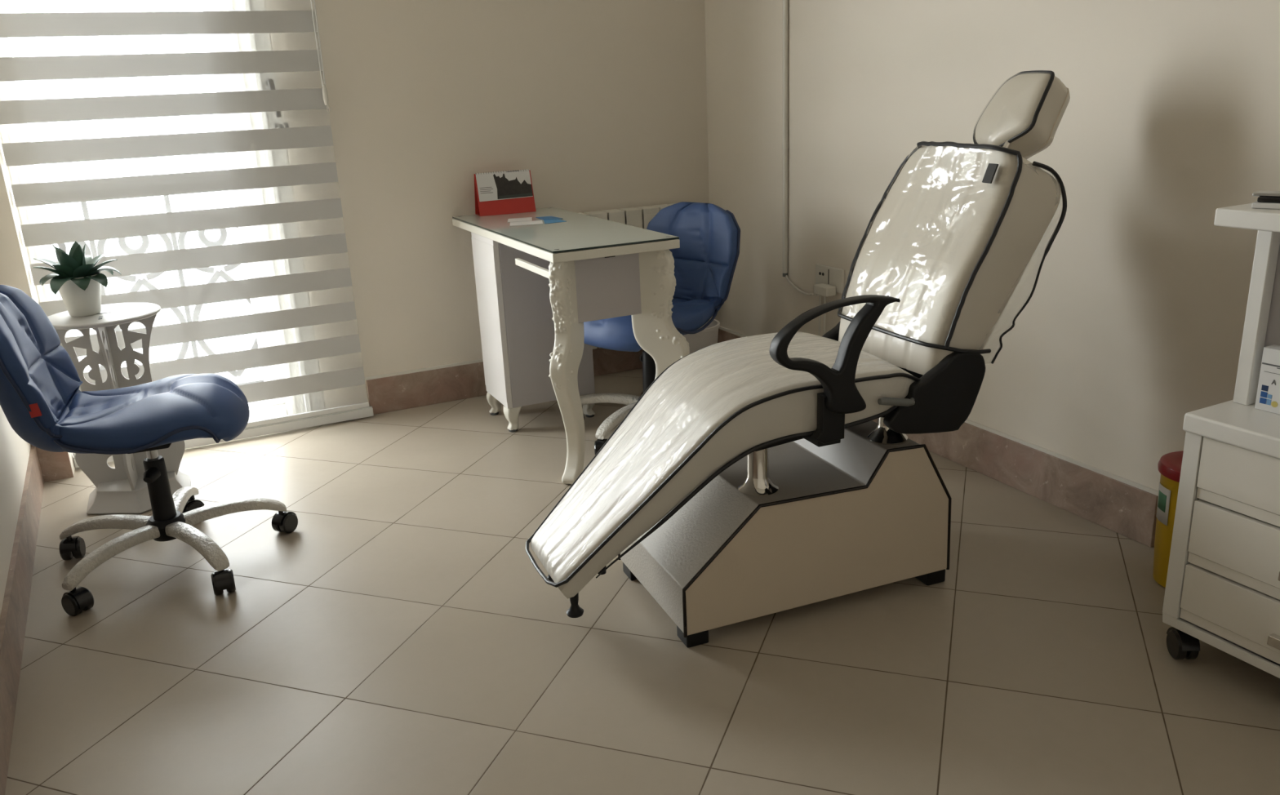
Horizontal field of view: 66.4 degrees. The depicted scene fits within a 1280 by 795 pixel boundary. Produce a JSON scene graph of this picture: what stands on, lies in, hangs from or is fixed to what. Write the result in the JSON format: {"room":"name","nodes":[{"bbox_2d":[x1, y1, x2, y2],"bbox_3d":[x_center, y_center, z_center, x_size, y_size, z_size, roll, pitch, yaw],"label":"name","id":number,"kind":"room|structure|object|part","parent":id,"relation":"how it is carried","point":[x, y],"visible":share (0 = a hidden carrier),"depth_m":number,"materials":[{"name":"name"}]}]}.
{"room":"examination room","nodes":[
{"label":"examination room","id":0,"kind":"room"},
{"bbox_2d":[0,405,31,616],"bbox_3d":[-1.383,-0.482,1.203,0.644,2.720,4.430,-11,19,-24],"label":"wall","id":1,"kind":"structure","parent":0,"point":[15,451],"depth_m":2.71,"materials":[{"name":"paint"}]},
{"bbox_2d":[0,445,44,794],"bbox_3d":[-1.116,0.717,1.662,0.013,0.135,3.992,-12,20,-26],"label":"baseboard","id":2,"kind":"structure","parent":1,"relation":"attached to","point":[15,608],"depth_m":2.35,"materials":[{"name":"stone"}]},
{"bbox_2d":[0,133,75,475],"bbox_3d":[-2.141,-1.041,3.087,0.114,2.720,0.230,-11,19,-24],"label":"wall","id":3,"kind":"structure","parent":0,"point":[15,262],"depth_m":3.18,"materials":[{"name":"paint"}]},
{"bbox_2d":[30,444,73,482],"bbox_3d":[-2.027,0.215,3.370,0.102,0.146,0.013,-11,19,-24],"label":"baseboard","id":4,"kind":"structure","parent":3,"relation":"attached to","point":[54,466],"depth_m":3.37,"materials":[{"name":"stone"}]},
{"bbox_2d":[225,371,267,405],"bbox_3d":[-1.825,0.089,4.251,4.900,0.120,0.940,-11,19,-24],"label":"floor","id":5,"kind":"structure","parent":0,"point":[256,376],"depth_m":4.62,"materials":[{"name":"white stone"}]},
{"bbox_2d":[56,195,264,386],"bbox_3d":[-1.925,-0.442,4.127,4.000,0.898,0.036,-11,19,-24],"label":"balcony railing","id":6,"kind":"object","parent":5,"relation":"on","point":[145,241],"visible":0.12,"depth_m":4.07,"materials":[{"name":"white painted metal"}]},
{"bbox_3d":[-1.905,-0.025,4.258,4.000,0.023,0.024,-11,19,-24],"label":"rail","id":7,"kind":"part","parent":6,"relation":"part of","materials":[{"name":"white metal"}]},
{"bbox_2d":[265,0,711,408],"bbox_3d":[-0.928,-1.286,3.686,2.635,2.720,0.119,-11,19,-24],"label":"wall","id":8,"kind":"structure","parent":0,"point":[603,103],"depth_m":3.86,"materials":[{"name":"paint"}]},
{"bbox_2d":[0,0,325,422],"bbox_3d":[-1.700,-0.935,3.385,0.885,2.312,0.130,-11,19,-24],"label":"window frame","id":9,"kind":"structure","parent":8,"relation":"attached to","point":[218,42],"depth_m":3.54,"materials":[{"name":"white plastic"}]},
{"bbox_3d":[-1.311,-1.071,3.498,0.032,0.132,0.060,-11,19,-24],"label":"handle","id":10,"kind":"part","parent":9,"relation":"part of","materials":[{"name":"black plastic"}]},
{"bbox_2d":[274,115,288,128],"bbox_3d":[-1.289,-0.979,3.514,0.067,0.065,0.006,-11,19,-24],"label":"ring","id":11,"kind":"object","parent":9,"relation":"hanging from","point":[276,125],"visible":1,"depth_m":3.51,"materials":[{"name":"silver metal"}]},
{"bbox_2d":[0,0,373,467],"bbox_3d":[-1.597,-1.018,3.325,1.059,2.474,0.065,-11,19,-24],"label":"roller blind","id":12,"kind":"object","parent":8,"relation":"attached to","point":[150,23],"visible":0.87,"depth_m":3.43,"materials":[{"name":"white fabric"}]},
{"bbox_3d":[-1.542,0.141,3.694,1.052,0.038,0.024,-11,19,-24],"label":"rail","id":13,"kind":"part","parent":12,"relation":"part of","materials":[{"name":"white"}]},
{"bbox_3d":[-1.157,-1.668,3.334,0.021,1.160,0.004,-11,19,-24],"label":"pull chain","id":14,"kind":"part","parent":12,"relation":"part of","materials":[{"name":"white plastic"}]},
{"bbox_2d":[366,346,643,414],"bbox_3d":[-0.380,-0.132,4.232,1.572,0.146,0.012,-11,19,-24],"label":"baseboard","id":15,"kind":"structure","parent":8,"relation":"attached to","point":[411,390],"depth_m":4.03,"materials":[{"name":"tile"}]},
{"bbox_2d":[579,203,675,349],"bbox_3d":[-0.018,-0.457,4.253,0.640,0.723,0.088,-11,19,-24],"label":"radiator","id":16,"kind":"object","parent":8,"relation":"attached to","point":[639,216],"visible":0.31,"depth_m":4.11,"materials":[{"name":"beige metal"}]},
{"bbox_2d":[4,368,1279,794],"bbox_3d":[-0.035,0.631,2.202,3.500,0.120,4.430,-11,19,-24],"label":"floor","id":17,"kind":"structure","parent":0,"point":[405,637],"depth_m":2.15,"materials":[{"name":"tile"}]},
{"bbox_2d":[47,302,191,514],"bbox_3d":[-1.656,0.031,3.123,0.332,0.614,0.351,-11,19,-24],"label":"side table","id":18,"kind":"object","parent":17,"relation":"on","point":[122,489],"visible":0.56,"depth_m":3.08,"materials":[{"name":"white"}]},
{"bbox_2d":[32,240,121,316],"bbox_3d":[-1.719,-0.368,3.003,0.227,0.224,0.234,-11,19,-24],"label":"potted plant","id":19,"kind":"object","parent":18,"relation":"on","point":[78,282],"visible":1,"depth_m":2.96,"materials":[{"name":"green plant"}]},
{"bbox_3d":[-1.721,-0.317,3.012,0.128,0.122,0.128,-11,19,-24],"label":"pot","id":20,"kind":"part","parent":19,"relation":"part of","materials":[{"name":"white ceramic"}]},
{"bbox_2d":[0,284,297,616],"bbox_3d":[-1.324,0.071,2.636,0.664,0.800,0.636,-9,18,-19],"label":"swivel chair","id":21,"kind":"object","parent":17,"relation":"on","point":[42,399],"visible":1,"depth_m":2.53,"materials":[{"name":"blue leather"}]},
{"bbox_3d":[-1.554,-0.068,2.492,0.181,0.429,0.443,-9,19,-19],"label":"backrest","id":22,"kind":"part","parent":21,"relation":"part of","materials":[{"name":"blue leather"}]},
{"bbox_3d":[-1.485,0.362,2.732,0.282,0.067,0.048,-1,18,6],"label":"leg","id":23,"kind":"part","parent":21,"relation":"part of","materials":[{"name":"silver metal"}]},
{"bbox_3d":[-1.381,0.411,2.564,0.048,0.067,0.282,5,19,23],"label":"leg","id":24,"kind":"part","parent":21,"relation":"part of","materials":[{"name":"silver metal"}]},
{"bbox_3d":[-1.324,0.114,2.637,0.137,0.027,0.120,-9,19,-19],"label":"seat plate","id":25,"kind":"part","parent":21,"relation":"part of","materials":[{"name":"black plastic"}]},
{"bbox_3d":[-1.300,0.036,2.623,0.460,0.144,0.444,-9,19,-19],"label":"seat","id":26,"kind":"part","parent":21,"relation":"part of","materials":[{"name":"blue leather"}]},
{"bbox_3d":[-1.351,0.311,2.876,0.048,0.067,0.282,-6,18,-11],"label":"leg","id":27,"kind":"part","parent":21,"relation":"part of","materials":[{"name":"silver metal"}]},
{"bbox_3d":[-1.183,0.389,2.604,0.282,0.067,0.048,13,23,40],"label":"leg","id":28,"kind":"part","parent":21,"relation":"part of","materials":[{"name":"silver metal"}]},
{"bbox_3d":[-1.164,0.327,2.797,0.282,0.067,0.048,-12,20,-28],"label":"leg","id":29,"kind":"part","parent":21,"relation":"part of","materials":[{"name":"silver metal"}]},
{"bbox_2d":[452,207,689,484],"bbox_3d":[-0.289,-0.245,3.557,0.484,0.758,1.140,-11,19,-24],"label":"desk","id":30,"kind":"object","parent":17,"relation":"on","point":[537,286],"visible":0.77,"depth_m":3.17,"materials":[{"name":"beige wood"}]},
{"bbox_2d":[474,168,536,216],"bbox_3d":[-0.538,-0.813,3.866,0.225,0.163,0.093,-9,18,-19],"label":"desk calendar","id":31,"kind":"object","parent":30,"relation":"on","point":[509,192],"visible":1,"depth_m":3.84,"materials":[{"name":"red paper"}]},
{"bbox_2d":[493,173,533,199],"bbox_3d":[-0.500,-0.837,3.854,0.147,0.096,0.028,-9,19,-19],"label":"picture","id":32,"kind":"object","parent":31,"relation":"attached to","point":[505,186],"depth_m":3.85,"materials":[{"name":"grey paper"}]},
{"bbox_2d":[507,217,532,222],"bbox_3d":[-0.449,-0.664,3.650,0.090,0.001,0.106,-4,18,-5],"label":"leaflet","id":33,"kind":"object","parent":30,"relation":"on","point":[527,219],"visible":1,"depth_m":3.65,"materials":[{"name":"white paper"}]},
{"bbox_2d":[510,220,542,226],"bbox_3d":[-0.412,-0.632,3.542,0.120,0.001,0.106,-5,18,-7],"label":"business card","id":34,"kind":"object","parent":30,"relation":"on","point":[533,222],"visible":1,"depth_m":3.54,"materials":[{"name":"white paper"}]},
{"bbox_3d":[-0.337,-0.412,3.115,0.014,0.022,0.340,-11,19,-24],"label":"drawer rail","id":35,"kind":"part","parent":30,"relation":"part of","materials":[{"name":"beige"}]},
{"bbox_3d":[-0.339,-0.289,3.608,0.332,0.627,0.017,-11,19,-24],"label":"cabinet panel","id":36,"kind":"part","parent":30,"relation":"part of","materials":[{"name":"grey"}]},
{"bbox_2d":[535,216,562,220],"bbox_3d":[-0.342,-0.672,3.661,0.070,0.001,0.110,-11,19,-24],"label":"leaflet","id":37,"kind":"object","parent":30,"relation":"on","point":[544,218],"visible":1,"depth_m":3.66,"materials":[{"name":"blue paper"}]},
{"bbox_2d":[543,218,565,223],"bbox_3d":[-0.324,-0.642,3.563,0.086,0.001,0.096,-11,19,-24],"label":"business card","id":38,"kind":"object","parent":30,"relation":"on","point":[547,221],"visible":1,"depth_m":3.56,"materials":[{"name":"blue paper"}]},
{"bbox_3d":[-0.309,-0.605,3.454,0.421,0.005,1.116,-11,19,-24],"label":"glass","id":39,"kind":"part","parent":30,"relation":"part of","materials":[{"name":"grey"}]},
{"bbox_3d":[-0.225,-0.079,3.082,0.063,0.722,0.184,4,19,19],"label":"leg","id":40,"kind":"part","parent":30,"relation":"part of","materials":[{"name":"beige wood"}]},
{"bbox_3d":[0.070,-0.131,3.205,0.184,0.722,0.063,4,19,19],"label":"leg","id":41,"kind":"part","parent":30,"relation":"part of","materials":[{"name":"beige wood"}]},
{"bbox_2d":[580,201,740,454],"bbox_3d":[0.032,-0.256,3.476,0.664,0.800,0.636,-19,24,-41],"label":"swivel chair","id":42,"kind":"object","parent":17,"relation":"on","point":[705,260],"visible":0.61,"depth_m":3.47,"materials":[{"name":"blue leather"}]},
{"bbox_3d":[-0.123,0.017,3.628,0.282,0.067,0.048,3,18,17],"label":"leg","id":43,"kind":"part","parent":42,"relation":"part of","materials":[{"name":"silver metal"}]},
{"bbox_3d":[-0.058,0.073,3.444,0.048,0.067,0.282,10,21,34],"label":"leg","id":44,"kind":"part","parent":42,"relation":"part of","materials":[{"name":"silver metal"}]},
{"bbox_3d":[0.007,-0.287,3.457,0.460,0.144,0.444,-19,24,-41],"label":"seat","id":45,"kind":"part","parent":42,"relation":"part of","materials":[{"name":"blue leather"}]},
{"bbox_3d":[0.188,-0.493,3.587,0.181,0.429,0.443,-19,24,-41],"label":"backrest","id":46,"kind":"part","parent":42,"relation":"part of","materials":[{"name":"blue leather"}]},
{"bbox_2d":[683,318,719,354],"bbox_3d":[0.214,-0.165,4.017,0.234,0.285,0.234,-11,19,-24],"label":"waste bin","id":47,"kind":"object","parent":17,"relation":"on","point":[708,336],"visible":0.2,"depth_m":3.90,"materials":[{"name":"white plastic"}]},
{"bbox_2d":[525,70,1070,648],"bbox_3d":[0.392,-0.118,2.315,1.387,1.203,0.522,-9,19,-20],"label":"chair","id":48,"kind":"object","parent":17,"relation":"on","point":[753,477],"visible":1,"depth_m":2.24,"materials":[{"name":"leather"}]},
{"bbox_3d":[-0.210,0.406,2.341,0.040,0.078,0.040,-9,19,-20],"label":"foot knob","id":49,"kind":"part","parent":48,"relation":"part of","materials":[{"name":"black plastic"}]},
{"bbox_3d":[-0.148,0.450,2.190,0.040,0.078,0.040,-9,19,-20],"label":"foot knob","id":50,"kind":"part","parent":48,"relation":"part of","materials":[{"name":"black plastic"}]},
{"bbox_3d":[-0.086,0.380,2.188,0.024,0.028,0.024,-9,19,-20],"label":"foot knob","id":51,"kind":"part","parent":48,"relation":"part of","materials":[{"name":"black plastic"}]},
{"bbox_2d":[530,331,915,598],"bbox_3d":[0.171,0.135,2.323,0.863,0.450,0.458,-9,19,-20],"label":"seat cushion","id":52,"kind":"object","parent":48,"relation":"on","point":[718,475],"depth_m":2.22,"materials":[{"name":"white leather"}]},
{"bbox_3d":[0.270,0.138,2.236,0.094,0.166,0.094,-9,19,-20],"label":"lift post","id":53,"kind":"part","parent":48,"relation":"part of","materials":[{"name":"silver metal"}]},
{"bbox_3d":[0.424,0.312,2.246,0.719,0.352,0.008,-9,19,-20],"label":"edge trim","id":54,"kind":"part","parent":48,"relation":"part of","materials":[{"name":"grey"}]},
{"bbox_3d":[0.423,0.003,2.389,0.500,0.074,0.340,-9,19,-20],"label":"seat frame","id":55,"kind":"part","parent":48,"relation":"part of","materials":[{"name":"black plastic"}]},
{"bbox_3d":[0.413,-0.083,2.070,0.300,0.250,0.038,-9,19,-20],"label":"armrest","id":56,"kind":"part","parent":48,"relation":"part of","materials":[{"name":"black plastic"}]},
{"bbox_3d":[0.673,-0.389,2.379,0.218,0.435,0.457,-9,19,-20],"label":"backrest","id":57,"kind":"part","parent":48,"relation":"part of","materials":[{"name":"black"}]},
{"bbox_3d":[0.589,0.059,2.322,0.094,0.096,0.094,-9,19,-20],"label":"lift post","id":58,"kind":"part","parent":48,"relation":"part of","materials":[{"name":"silver metal"}]},
{"bbox_3d":[0.580,0.007,2.178,0.117,0.031,0.033,-14,21,-32],"label":"recline lever","id":59,"kind":"part","parent":48,"relation":"part of","materials":[{"name":"grey plastic"}]},
{"bbox_3d":[0.732,-0.362,2.412,0.341,0.499,0.447,-9,19,-20],"label":"backrest","id":60,"kind":"part","parent":48,"relation":"part of","materials":[{"name":"white leather"}]},
{"bbox_3d":[0.876,-0.587,2.362,0.110,0.134,0.014,-9,19,-20],"label":"headrest post","id":61,"kind":"part","parent":48,"relation":"part of","materials":[{"name":"silver metal"}]},
{"bbox_2d":[1152,450,1183,587],"bbox_3d":[1.322,0.297,2.332,0.182,0.320,0.182,-11,19,-24],"label":"bin","id":62,"kind":"object","parent":17,"relation":"on","point":[1169,465],"visible":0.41,"depth_m":2.32,"materials":[{"name":"yellow plastic"}]},
{"bbox_3d":[1.238,0.246,2.318,0.004,0.043,0.036,-2,17,3],"label":"label panel","id":63,"kind":"part","parent":62,"relation":"part of","materials":[{"name":"green paper"}]},
{"bbox_3d":[1.316,0.162,2.289,0.182,0.037,0.182,-11,19,-24],"label":"lid","id":64,"kind":"part","parent":62,"relation":"part of","materials":[{"name":"red plastic"}]},
{"bbox_2d":[1162,203,1279,678],"bbox_3d":[1.372,0.133,1.805,0.396,0.945,0.545,-11,19,-26],"label":"trolley","id":65,"kind":"object","parent":17,"relation":"on","point":[1222,590],"visible":1,"depth_m":1.90,"materials":[{"name":"white"}]},
{"bbox_3d":[1.223,0.333,1.790,0.016,0.430,0.520,-11,19,-26],"label":"frame","id":66,"kind":"part","parent":65,"relation":"part of","materials":[{"name":"white"}]},
{"bbox_3d":[1.237,0.459,1.816,0.016,0.124,0.481,-11,19,-26],"label":"drawer","id":67,"kind":"part","parent":65,"relation":"part of","materials":[{"name":"white plastic"}]},
{"bbox_2d":[1182,400,1279,458],"bbox_3d":[1.372,0.080,1.788,0.392,0.039,0.542,-11,19,-26],"label":"countertop","id":68,"kind":"structure","parent":65,"relation":"on","point":[1247,427],"depth_m":1.87,"materials":[{"name":"white"}]},
{"bbox_3d":[1.231,0.330,1.776,0.016,0.137,0.481,-11,19,-26],"label":"drawer","id":69,"kind":"part","parent":65,"relation":"part of","materials":[{"name":"white"}]},
{"bbox_3d":[1.225,0.197,1.734,0.016,0.131,0.481,-11,19,-26],"label":"drawer","id":70,"kind":"part","parent":65,"relation":"part of","materials":[{"name":"white"}]},
{"bbox_2d":[1213,203,1279,232],"bbox_3d":[1.323,-0.297,1.656,0.300,0.033,0.530,-11,19,-26],"label":"shelf","id":71,"kind":"object","parent":65,"relation":"attached to","point":[1239,216],"depth_m":1.77,"materials":[{"name":"white wood"}]},
{"bbox_3d":[1.208,-0.163,1.912,0.030,0.365,0.030,-11,19,-26],"label":"post","id":72,"kind":"part","parent":65,"relation":"part of","materials":[{"name":"white metal"}]},
{"bbox_2d":[1251,190,1279,208],"bbox_3d":[1.192,-0.356,1.762,0.144,0.027,0.075,14,24,43],"label":"instrument case","id":73,"kind":"object","parent":65,"relation":"on","point":[1266,199],"visible":1,"depth_m":1.77,"materials":[{"name":"white plastic"}]},
{"bbox_3d":[1.194,-0.357,1.760,0.129,0.010,0.064,14,24,43],"label":"case lid","id":74,"kind":"part","parent":73,"relation":"part of","materials":[{"name":"black plastic"}]},
{"bbox_2d":[1254,344,1279,414],"bbox_3d":[1.272,-0.023,1.857,0.051,0.125,0.160,-12,20,-27],"label":"product box","id":75,"kind":"object","parent":65,"relation":"on","point":[1268,396],"visible":1,"depth_m":1.90,"materials":[{"name":"white cardboard"}]},
{"bbox_2d":[1259,362,1279,407],"bbox_3d":[1.251,-0.010,1.847,0.001,0.083,0.158,-12,20,-27],"label":"print","id":76,"kind":"object","parent":75,"relation":"attached to","point":[1274,404],"depth_m":1.90},
{"bbox_3d":[1.330,-0.143,1.711,0.006,0.290,0.460,-11,19,-26],"label":"panel","id":77,"kind":"part","parent":65,"relation":"part of","materials":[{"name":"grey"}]},
{"bbox_3d":[1.218,0.468,1.822,0.019,0.020,0.083,-11,19,-26],"label":"handle","id":78,"kind":"part","parent":65,"relation":"part of","materials":[{"name":"silver metal"}]},
{"bbox_2d":[704,0,1279,546],"bbox_3d":[1.281,-0.978,2.389,0.200,2.720,4.430,-11,19,-24],"label":"wall","id":79,"kind":"structure","parent":0,"point":[1131,324],"depth_m":2.65,"materials":[{"name":"paint"}]},
{"bbox_2d":[782,0,813,295],"bbox_3d":[0.570,-1.507,3.490,0.024,2.302,0.203,-11,19,-24],"label":"cable conduit","id":80,"kind":"object","parent":79,"relation":"attached to","point":[784,144],"visible":1,"depth_m":3.74,"materials":[{"name":"beige plastic"}]},
{"bbox_2d":[815,263,844,293],"bbox_3d":[0.706,-0.443,3.639,0.014,0.090,0.170,-11,19,-24],"label":"wall socket","id":81,"kind":"object","parent":79,"relation":"attached to","point":[832,276],"visible":0.85,"depth_m":3.62,"materials":[{"name":"beige plastic"}]},
{"bbox_2d":[813,283,835,336],"bbox_3d":[0.688,-0.257,3.682,0.045,0.338,0.107,-11,19,-24],"label":"plug","id":82,"kind":"object","parent":81,"relation":"in","point":[822,289],"visible":0.61,"depth_m":3.63,"materials":[{"name":"beige plastic"}]},
{"bbox_3d":[0.690,-0.244,3.700,0.016,0.303,0.049,-11,19,-24],"label":"cord","id":83,"kind":"part","parent":82,"relation":"part of","materials":[{"name":"beige plastic"}]},
{"bbox_2d":[717,325,1158,547],"bbox_3d":[0.835,0.028,3.546,0.013,0.146,2.330,-11,19,-24],"label":"baseboard","id":84,"kind":"structure","parent":79,"relation":"attached to","point":[1126,510],"depth_m":2.82,"materials":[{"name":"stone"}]}
]}

